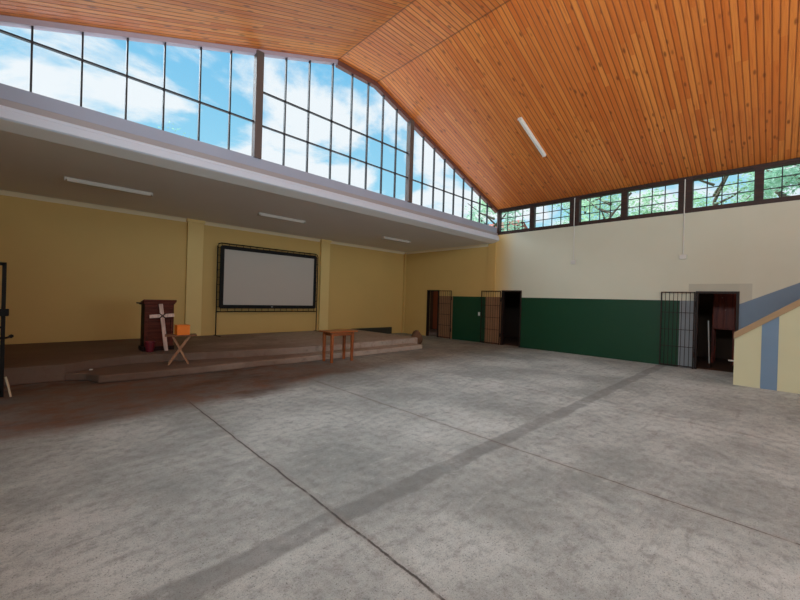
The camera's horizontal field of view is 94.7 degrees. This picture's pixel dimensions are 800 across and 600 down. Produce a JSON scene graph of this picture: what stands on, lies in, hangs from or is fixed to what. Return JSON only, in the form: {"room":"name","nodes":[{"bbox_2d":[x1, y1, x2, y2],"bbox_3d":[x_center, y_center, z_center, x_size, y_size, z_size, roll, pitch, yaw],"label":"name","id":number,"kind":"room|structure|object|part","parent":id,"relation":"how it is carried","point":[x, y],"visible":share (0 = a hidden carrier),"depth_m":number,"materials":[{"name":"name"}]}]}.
{"room":"community hall","nodes":[
{"label":"community hall","id":0,"kind":"room"},
{"bbox_2d":[0,195,403,344],"bbox_3d":[-4.714,-0.582,12.761,13.400,4.000,0.200,1,0,-44],"label":"wall","id":1,"kind":"structure","parent":0,"point":[75,273],"depth_m":10.01,"materials":[{"name":"yellow paint"}]},
{"bbox_2d":[184,218,205,335],"bbox_3d":[-6.190,-0.648,11.089,0.490,3.518,0.140,1,0,-44],"label":"trim","id":2,"kind":"structure","parent":1,"relation":"attached to","point":[195,228],"depth_m":11.06,"materials":[{"name":"yellow paint"}]},
{"bbox_2d":[0,190,404,253],"bbox_3d":[-4.561,-2.317,12.651,13.400,0.098,0.088,1,0,-44],"label":"trim","id":3,"kind":"structure","parent":1,"relation":"attached to","point":[2,192],"depth_m":10.38,"materials":[{"name":"paint"}]},
{"bbox_2d":[318,239,331,329],"bbox_3d":[-2.927,-0.564,14.259,0.450,3.518,0.140,1,0,-44],"label":"trim","id":4,"kind":"structure","parent":1,"relation":"attached to","point":[324,269],"depth_m":14.21,"materials":[{"name":"yellow paint"}]},
{"bbox_2d":[355,327,391,333],"bbox_3d":[-1.210,1.360,16.043,2.270,0.300,0.060,1,0,-44],"label":"trim","id":5,"kind":"structure","parent":1,"relation":"attached to","point":[388,330],"depth_m":16.31,"materials":[{"name":"paint"}]},
{"bbox_2d":[0,130,491,251],"bbox_3d":[-3.012,-2.422,11.058,13.800,0.210,4.930,1,0,-44],"label":"ceiling","id":6,"kind":"structure","parent":0,"point":[28,165],"depth_m":8.52,"materials":[{"name":"white paint"}]},
{"bbox_2d":[64,176,152,196],"bbox_3d":[-6.062,-2.358,7.730,1.454,0.072,0.130,1,0,-44],"label":"ceiling light","id":7,"kind":"object","parent":6,"relation":"attached to","point":[72,180],"visible":1,"depth_m":7.65,"materials":[{"name":"plastic"}]},
{"bbox_2d":[257,212,304,223],"bbox_3d":[-3.299,-2.287,10.331,1.364,0.072,0.130,1,0,-44],"label":"ceiling light","id":8,"kind":"object","parent":6,"relation":"attached to","point":[259,213],"visible":1,"depth_m":10.23,"materials":[{"name":"plastic"}]},
{"bbox_2d":[381,236,410,242],"bbox_3d":[-0.130,-2.205,13.549,1.354,0.072,0.130,1,0,-44],"label":"ceiling light","id":9,"kind":"object","parent":6,"relation":"attached to","point":[383,237],"visible":1,"depth_m":13.46,"materials":[{"name":"plastic"}]},
{"bbox_2d":[383,238,408,242],"bbox_3d":[-0.131,-2.189,13.549,1.270,0.035,0.109,1,0,-44],"label":"diffuser","id":10,"kind":"object","parent":9,"relation":"attached to","point":[393,239],"depth_m":13.49,"materials":[{"name":"plastic"}]},
{"bbox_2d":[0,333,799,599],"bbox_3d":[2.888,1.668,4.878,13.800,0.001,22.100,1,0,-44],"label":"floor","id":11,"kind":"structure","parent":0,"point":[445,469],"depth_m":3.18,"materials":[{"name":"concrete"}]},
{"bbox_2d":[0,262,13,397],"bbox_3d":[-6.015,0.427,5.117,0.903,1.960,0.091,1,0,-44],"label":"iron gate","id":12,"kind":"object","parent":11,"relation":"on","point":[4,312],"visible":1,"depth_m":5.34,"materials":[{"name":"black metal"}]},
{"bbox_3d":[-6.047,0.426,5.086,0.814,1.960,0.044,1,0,-44],"label":"frame","id":13,"kind":"part","parent":12,"relation":"part of","materials":[{"name":"black metal"}]},
{"bbox_2d":[4,377,11,396],"bbox_3d":[-5.693,1.262,5.354,0.091,0.298,0.027,2,0,-18],"label":"wooden stick","id":14,"kind":"object","parent":11,"relation":"on","point":[6,379],"visible":1,"depth_m":5.35,"materials":[{"name":"brown wood"}]},
{"bbox_2d":[4,329,417,385],"bbox_3d":[-4.385,1.290,10.234,10.380,0.295,3.830,1,0,-44],"label":"stage platform","id":15,"kind":"object","parent":11,"relation":"on","point":[30,363],"visible":0.62,"depth_m":8.38,"materials":[{"name":"concrete"}]},
{"bbox_2d":[144,338,154,351],"bbox_3d":[-5.409,0.966,7.967,0.199,0.309,0.196,1,0,-44],"label":"bucket","id":16,"kind":"object","parent":15,"relation":"on","point":[149,345],"visible":1,"depth_m":7.91,"materials":[{"name":"red plastic"}]},
{"bbox_2d":[136,299,176,350],"bbox_3d":[-5.512,0.551,8.321,0.690,1.129,0.490,1,0,-44],"label":"lectern","id":17,"kind":"object","parent":15,"relation":"on","point":[150,327],"visible":0.89,"depth_m":8.17,"materials":[{"name":"brown wood"}]},
{"bbox_3d":[-5.681,0.549,8.150,0.030,0.945,0.380,1,0,-44],"label":"panel","id":18,"kind":"part","parent":17,"relation":"part of","materials":[{"name":"brown wood"}]},
{"bbox_3d":[-5.383,0.557,8.224,0.500,0.945,0.030,1,0,-44],"label":"panel","id":19,"kind":"part","parent":17,"relation":"part of","materials":[{"name":"brown wood"}]},
{"bbox_3d":[-5.337,0.066,8.194,0.595,0.050,0.035,1,0,-44],"label":"cornice","id":20,"kind":"part","parent":17,"relation":"part of","materials":[{"name":"brown wood"}]},
{"bbox_3d":[-5.377,0.990,8.206,0.436,0.080,0.024,1,0,-44],"label":"rail","id":21,"kind":"part","parent":17,"relation":"part of","materials":[{"name":"brown wood"}]},
{"bbox_2d":[149,304,173,350],"bbox_3d":[-5.255,0.604,8.127,0.460,1.037,0.148,2,0,-29],"label":"wooden cross","id":22,"kind":"object","parent":15,"relation":"on","point":[162,316],"visible":1,"depth_m":8.13,"materials":[{"name":"white wood"}]},
{"bbox_2d":[215,242,319,336],"bbox_3d":[-4.296,-0.302,12.521,3.581,2.908,0.560,1,0,-44],"label":"projection screen","id":23,"kind":"object","parent":15,"relation":"on","point":[250,278],"visible":0.98,"depth_m":12.42,"materials":[{"name":"black metal"}]},
{"bbox_2d":[65,343,421,382],"bbox_3d":[-2.680,1.420,9.303,8.549,0.140,1.135,1,0,-44],"label":"step","id":24,"kind":"structure","parent":11,"relation":"on","point":[134,371],"depth_m":7.55,"materials":[{"name":"concrete"}]},
{"bbox_2d":[165,333,196,364],"bbox_3d":[-4.501,1.012,7.560,0.560,0.607,0.360,2,0,-32],"label":"folding table","id":25,"kind":"object","parent":24,"relation":"on","point":[173,336],"visible":0.94,"depth_m":7.48,"materials":[{"name":"brown wood"}]},
{"bbox_3d":[-4.596,1.016,7.667,0.392,0.592,0.020,2,0,-32],"label":"leg","id":26,"kind":"part","parent":25,"relation":"part of","materials":[{"name":"brown wood"}]},
{"bbox_3d":[-4.455,1.021,7.436,0.392,0.592,0.020,2,0,-32],"label":"leg","id":27,"kind":"part","parent":25,"relation":"part of","materials":[{"name":"brown wood"}]},
{"bbox_3d":[-4.449,1.021,7.466,0.313,0.590,0.020,2,0,-32],"label":"leg","id":28,"kind":"part","parent":25,"relation":"part of","materials":[{"name":"brown wood"}]},
{"bbox_2d":[174,324,189,334],"bbox_3d":[-4.464,0.607,7.549,0.240,0.202,0.230,1,0,-44],"label":"cardboard box","id":29,"kind":"object","parent":25,"relation":"on","point":[184,329],"visible":1,"depth_m":7.47,"materials":[{"name":"orange cardboard"}]},
{"bbox_2d":[319,329,357,362],"bbox_3d":[-1.547,1.141,9.213,0.840,0.765,0.500,1,0,-44],"label":"wooden table","id":30,"kind":"object","parent":11,"relation":"on","point":[337,332],"visible":1,"depth_m":9.12,"materials":[{"name":"orange wood"}]},
{"bbox_3d":[-1.881,1.147,9.140,0.068,0.735,0.068,1,0,-44],"label":"leg","id":31,"kind":"part","parent":30,"relation":"part of","materials":[{"name":"orange wood"}]},
{"bbox_3d":[-1.644,1.155,8.896,0.068,0.735,0.068,1,0,-44],"label":"leg","id":32,"kind":"part","parent":30,"relation":"part of","materials":[{"name":"orange wood"}]},
{"bbox_3d":[-1.451,1.158,9.558,0.068,0.735,0.068,1,0,-44],"label":"leg","id":33,"kind":"part","parent":30,"relation":"part of","materials":[{"name":"orange wood"}]},
{"bbox_3d":[-1.214,1.166,9.314,0.068,0.735,0.068,1,0,-44],"label":"leg","id":34,"kind":"part","parent":30,"relation":"part of","materials":[{"name":"orange wood"}]},
{"bbox_2d":[411,330,422,343],"bbox_3d":[0.569,1.316,12.894,0.424,0.512,0.420,1,0,-44],"label":"sack","id":35,"kind":"object","parent":11,"relation":"on","point":[416,333],"visible":0.66,"depth_m":12.77,"materials":[{"name":"brown fabric"}]},
{"bbox_2d":[437,290,451,338],"bbox_3d":[1.860,0.602,15.465,0.048,2.000,0.738,1,0,-44],"label":"iron gate","id":36,"kind":"object","parent":11,"relation":"on","point":[441,303],"visible":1,"depth_m":15.43,"materials":[{"name":"black metal"}]},
{"bbox_2d":[480,291,500,344],"bbox_3d":[3.410,0.652,13.869,0.048,2.000,0.848,1,0,-44],"label":"iron gate","id":37,"kind":"object","parent":11,"relation":"on","point":[490,305],"visible":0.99,"depth_m":13.83,"materials":[{"name":"black metal"}]},
{"bbox_2d":[659,292,695,368],"bbox_3d":[7.369,0.782,9.791,0.048,2.000,0.758,1,0,-44],"label":"iron gate","id":38,"kind":"object","parent":11,"relation":"on","point":[677,312],"visible":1,"depth_m":9.78,"materials":[{"name":"black metal"}]},
{"bbox_2d":[733,299,799,393],"bbox_3d":[9.086,-0.299,6.894,1.767,4.280,4.050,1,0,-44],"label":"staircase","id":39,"kind":"structure","parent":11,"relation":"on","point":[766,350],"depth_m":7.34,"materials":[{"name":"beige paint"}]},
{"bbox_2d":[0,0,799,208],"bbox_3d":[4.817,-4.384,3.053,13.840,2.336,17.270,1,0,-44],"label":"ceiling","id":40,"kind":"structure","parent":0,"point":[615,94],"depth_m":7.72,"materials":[{"name":"brown wood"}]},
{"bbox_2d":[518,117,545,156],"bbox_3d":[3.568,-4.358,9.918,1.487,0.594,0.100,1,0,-44],"label":"ceiling light","id":41,"kind":"object","parent":40,"relation":"attached to","point":[522,122],"visible":1,"depth_m":9.85,"materials":[{"name":"white plastic"}]},
{"bbox_2d":[498,157,799,210],"bbox_3d":[9.591,-3.163,7.816,0.170,0.060,16.800,1,0,-44],"label":"trim","id":42,"kind":"structure","parent":40,"relation":"attached to","point":[793,159],"depth_m":10.10,"materials":[{"name":"brown wood"}]},
{"bbox_2d":[429,291,433,328],"bbox_3d":[6.059,0.530,13.844,3.200,2.800,15.600,1,0,-44],"label":"wall partition","id":43,"kind":"structure","parent":0,"point":[431,292],"depth_m":20.39,"materials":[{"name":"paint"}]},
{"bbox_2d":[429,329,733,372],"bbox_3d":[6.058,1.795,13.883,3.300,0.110,15.600,1,0,-44],"label":"floor","id":44,"kind":"structure","parent":0,"point":[719,364],"depth_m":11.09,"materials":[{"name":"paint"}]},
{"bbox_2d":[707,321,710,367],"bbox_3d":[8.356,1.189,9.965,0.214,1.259,0.104,1,0,-44],"label":"broom","id":45,"kind":"object","parent":44,"relation":"on","point":[708,363],"visible":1,"depth_m":9.97,"materials":[{"name":"white plastic"}]},
{"bbox_2d":[711,294,736,364],"bbox_3d":[9.484,0.815,10.780,0.547,2.070,0.500,1,0,-44],"label":"tall cabinet","id":46,"kind":"object","parent":44,"relation":"on","point":[724,305],"visible":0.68,"depth_m":10.62,"materials":[{"name":"brown wood"}]},
{"bbox_3d":[9.171,1.346,10.806,0.050,0.990,0.050,1,0,-44],"label":"leg","id":47,"kind":"part","parent":46,"relation":"part of","materials":[{"name":"brown wood"}]},
{"bbox_3d":[9.486,1.354,11.113,0.050,0.990,0.050,1,0,-44],"label":"leg","id":48,"kind":"part","parent":46,"relation":"part of","materials":[{"name":"brown wood"}]},
{"bbox_3d":[9.245,0.313,10.699,0.020,1.000,0.220,1,0,-44],"label":"door","id":49,"kind":"part","parent":46,"relation":"part of","materials":[{"name":"brown wood"}]},
{"bbox_3d":[9.412,0.319,10.527,0.020,1.000,0.220,1,0,-44],"label":"door","id":50,"kind":"part","parent":46,"relation":"part of","materials":[{"name":"brown wood"}]},
{"bbox_3d":[9.484,1.357,10.483,0.050,0.990,0.050,1,0,-44],"label":"leg","id":51,"kind":"part","parent":46,"relation":"part of","materials":[{"name":"brown wood"}]},
{"bbox_2d":[433,291,732,359],"bbox_3d":[7.207,0.559,15.030,0.100,2.800,15.500,1,0,-44],"label":"wall","id":52,"kind":"structure","parent":0,"point":[723,350],"depth_m":12.13,"materials":[{"name":"paint"}]},
{"bbox_2d":[404,200,799,368],"bbox_3d":[7.739,-0.333,9.698,0.200,4.250,21.950,1,0,-44],"label":"wall","id":53,"kind":"structure","parent":0,"point":[605,304],"depth_m":10.88,"materials":[{"name":"beige paint"}]},
{"bbox_2d":[0,84,498,242],"bbox_3d":[-1.191,-2.542,9.187,13.398,0.571,0.285,1,0,-44],"label":"beam","id":54,"kind":"structure","parent":53,"relation":"attached to","point":[25,113],"depth_m":6.64,"materials":[{"name":"white paint"}]},
{"bbox_2d":[0,15,259,156],"bbox_3d":[-4.433,-3.982,6.011,4.270,2.259,0.120,1,0,-44],"label":"window","id":55,"kind":"structure","parent":54,"relation":"attached to","point":[33,24],"depth_m":5.97,"materials":[{"name":"clear glass"}]},
{"bbox_3d":[-4.458,-2.889,6.008,4.270,0.075,0.060,1,0,-44],"label":"sill","id":56,"kind":"part","parent":55,"relation":"part of","materials":[{"name":"white paint"}]},
{"bbox_2d":[260,49,411,201],"bbox_3d":[-1.311,-4.236,9.034,4.410,2.929,0.120,1,0,-44],"label":"window","id":57,"kind":"structure","parent":54,"relation":"attached to","point":[338,64],"depth_m":8.92,"materials":[{"name":"clear glass"}]},
{"bbox_3d":[-1.346,-2.809,9.031,4.410,0.075,0.060,1,0,-44],"label":"sill","id":58,"kind":"part","parent":57,"relation":"part of","materials":[{"name":"white paint"}]},
{"bbox_2d":[251,49,263,158],"bbox_3d":[-2.888,-3.947,7.484,0.150,2.150,0.160,1,0,-44],"label":"trim","id":59,"kind":"structure","parent":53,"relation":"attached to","point":[258,79],"depth_m":7.42,"materials":[{"name":"grey paint"}]},
{"bbox_2d":[401,254,405,332],"bbox_3d":[0.180,-0.304,17.298,0.050,3.700,0.120,1,0,-44],"label":"trim","id":60,"kind":"structure","parent":53,"relation":"attached to","point":[404,261],"depth_m":17.27,"materials":[{"name":"yellow paint"}]},
{"bbox_2d":[405,119,414,202],"bbox_3d":[0.277,-3.961,10.556,0.150,2.341,0.160,1,0,-44],"label":"trim","id":61,"kind":"structure","parent":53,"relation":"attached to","point":[410,125],"depth_m":10.50,"materials":[{"name":"grey paint"}]},
{"bbox_2d":[426,290,438,335],"bbox_3d":[1.459,0.578,16.065,0.140,2.020,0.690,1,0,-44],"label":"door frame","id":62,"kind":"structure","parent":53,"relation":"in","point":[428,291],"depth_m":16.25,"materials":[{"name":"brown paint"}]},
{"bbox_2d":[405,244,487,253],"bbox_3d":[1.797,-2.141,15.652,0.088,0.098,4.450,1,0,-44],"label":"trim","id":63,"kind":"structure","parent":53,"relation":"attached to","point":[480,245],"depth_m":15.40,"materials":[{"name":"paint"}]},
{"bbox_2d":[412,119,497,227],"bbox_3d":[1.955,-3.912,12.215,4.720,2.450,0.120,1,0,-44],"label":"window","id":64,"kind":"structure","parent":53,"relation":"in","point":[430,142],"depth_m":11.78,"materials":[{"name":"clear glass"}]},
{"bbox_2d":[485,297,494,343],"bbox_3d":[3.409,0.767,13.956,0.035,1.770,0.320,1,0,-44],"label":"trim","id":65,"kind":"structure","parent":53,"relation":"attached to","point":[489,323],"depth_m":13.94,"materials":[{"name":"brown wood"}]},
{"bbox_2d":[487,243,495,296],"bbox_3d":[3.464,-1.127,13.950,0.035,2.020,0.320,1,0,-44],"label":"trim","id":66,"kind":"structure","parent":53,"relation":"attached to","point":[491,247],"depth_m":13.93,"materials":[{"name":"yellow paint"}]},
{"bbox_2d":[500,290,521,346],"bbox_3d":[4.056,0.663,13.390,0.140,2.020,0.790,1,0,-44],"label":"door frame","id":67,"kind":"structure","parent":53,"relation":"in","point":[503,291],"depth_m":13.59,"materials":[{"name":"brown paint"}]},
{"bbox_2d":[498,206,531,234],"bbox_3d":[4.183,-2.885,13.382,0.140,0.940,1.343,1,0,-44],"label":"window","id":68,"kind":"structure","parent":53,"relation":"in","point":[500,218],"depth_m":13.37,"materials":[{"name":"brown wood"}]},
{"bbox_2d":[531,199,570,230],"bbox_3d":[5.125,-2.854,12.412,0.140,0.940,1.368,1,0,-44],"label":"window","id":69,"kind":"structure","parent":53,"relation":"in","point":[534,228],"depth_m":12.42,"materials":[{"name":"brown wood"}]},
{"bbox_2d":[570,198,575,263],"bbox_3d":[5.570,-2.204,11.791,0.063,2.110,0.150,1,0,-44],"label":"conduit","id":70,"kind":"object","parent":53,"relation":"attached to","point":[573,261],"visible":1,"depth_m":11.78,"materials":[{"name":"white plastic"}]},
{"bbox_2d":[571,195,581,226],"bbox_3d":[5.668,-2.842,11.846,0.190,0.952,0.250,1,0,-44],"label":"trim","id":71,"kind":"structure","parent":53,"relation":"attached to","point":[578,202],"depth_m":11.77,"materials":[{"name":"brown wood"}]},
{"bbox_2d":[579,190,624,225],"bbox_3d":[6.161,-2.820,11.345,0.140,0.940,1.343,1,0,-44],"label":"window","id":72,"kind":"structure","parent":53,"relation":"in","point":[621,192],"depth_m":11.21,"materials":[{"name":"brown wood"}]},
{"bbox_2d":[624,180,680,219],"bbox_3d":[7.103,-2.789,10.375,0.140,0.940,1.368,1,0,-44],"label":"window","id":73,"kind":"structure","parent":53,"relation":"in","point":[626,192],"depth_m":10.36,"materials":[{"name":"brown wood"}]},
{"bbox_2d":[679,179,686,258],"bbox_3d":[7.534,-2.139,9.768,0.063,2.110,0.150,1,0,-44],"label":"conduit","id":74,"kind":"object","parent":53,"relation":"attached to","point":[684,256],"visible":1,"depth_m":9.76,"materials":[{"name":"white plastic"}]},
{"bbox_2d":[680,176,693,213],"bbox_3d":[7.646,-2.778,9.808,0.190,0.952,0.250,1,0,-44],"label":"trim","id":75,"kind":"structure","parent":53,"relation":"attached to","point":[689,193],"depth_m":9.73,"materials":[{"name":"brown wood"}]},
{"bbox_2d":[693,291,739,368],"bbox_3d":[8.001,0.792,9.326,0.140,2.020,0.840,1,0,-44],"label":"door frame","id":76,"kind":"structure","parent":53,"relation":"in","point":[697,292],"depth_m":9.54,"materials":[{"name":"brown paint"}]},
{"bbox_2d":[692,167,758,211],"bbox_3d":[8.139,-2.756,9.308,0.140,0.940,1.343,1,0,-44],"label":"window","id":77,"kind":"structure","parent":53,"relation":"in","point":[755,201],"depth_m":9.15,"materials":[{"name":"brown wood"}]},
{"bbox_2d":[758,160,799,204],"bbox_3d":[9.080,-2.725,8.338,0.140,0.940,1.368,1,0,-44],"label":"window","id":78,"kind":"structure","parent":53,"relation":"in","point":[761,199],"depth_m":8.60,"materials":[{"name":"brown wood"}]},
{"label":"outside","id":79,"kind":"structure","parent":0,"visible":0},
{"bbox_3d":[-6.710,1.682,28.391,150.000,0.250,170.000,1,0,-44],"label":"ground","id":80,"kind":"structure","parent":79,"visible":0},
{"bbox_2d":[466,197,504,230],"bbox_3d":[7.038,-3.583,30.047,6.032,11.108,5.335,2,0,-18],"label":"tree","id":81,"kind":"object","parent":80,"relation":"on","point":[482,202],"visible":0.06,"depth_m":30.44,"materials":[{"name":"green plant"}]},
{"bbox_2d":[464,204,528,231],"bbox_3d":[5.773,-2.590,22.038,5.042,9.139,5.517,2,0,-13],"label":"tree","id":82,"kind":"object","parent":80,"relation":"on","point":[511,227],"visible":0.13,"depth_m":21.83,"materials":[{"name":"green plant"}]},
{"bbox_2d":[489,220,527,230],"bbox_3d":[10.573,-3.311,41.594,5.800,10.650,6.700,1,0,-44],"label":"house","id":83,"kind":"structure","parent":80,"relation":"on","point":[524,225],"depth_m":39.42,"materials":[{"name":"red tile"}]},
{"bbox_2d":[551,196,631,224],"bbox_3d":[12.123,-3.566,24.518,5.548,11.419,5.330,2,0,20],"label":"tree","id":84,"kind":"object","parent":80,"relation":"on","point":[596,199],"visible":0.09,"depth_m":23.95,"materials":[{"name":"green plant"}]},
{"bbox_2d":[558,188,674,224],"bbox_3d":[9.661,-2.465,17.183,5.182,9.089,5.452,2,0,15],"label":"tree","id":85,"kind":"object","parent":80,"relation":"on","point":[647,199],"visible":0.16,"depth_m":17.28,"materials":[{"name":"green plant"}]},
{"bbox_2d":[657,169,789,211],"bbox_3d":[16.720,-3.500,19.851,5.409,11.586,5.729,2,0,-7],"label":"tree","id":86,"kind":"object","parent":80,"relation":"on","point":[718,190],"visible":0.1,"depth_m":19.42,"materials":[{"name":"green plant"}]},
{"bbox_2d":[729,164,799,200],"bbox_3d":[14.066,-2.537,13.081,5.409,9.554,5.138,2,0,12],"label":"tree","id":87,"kind":"object","parent":80,"relation":"on","point":[795,179],"visible":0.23,"depth_m":12.45,"materials":[{"name":"green plant"}]}
]}

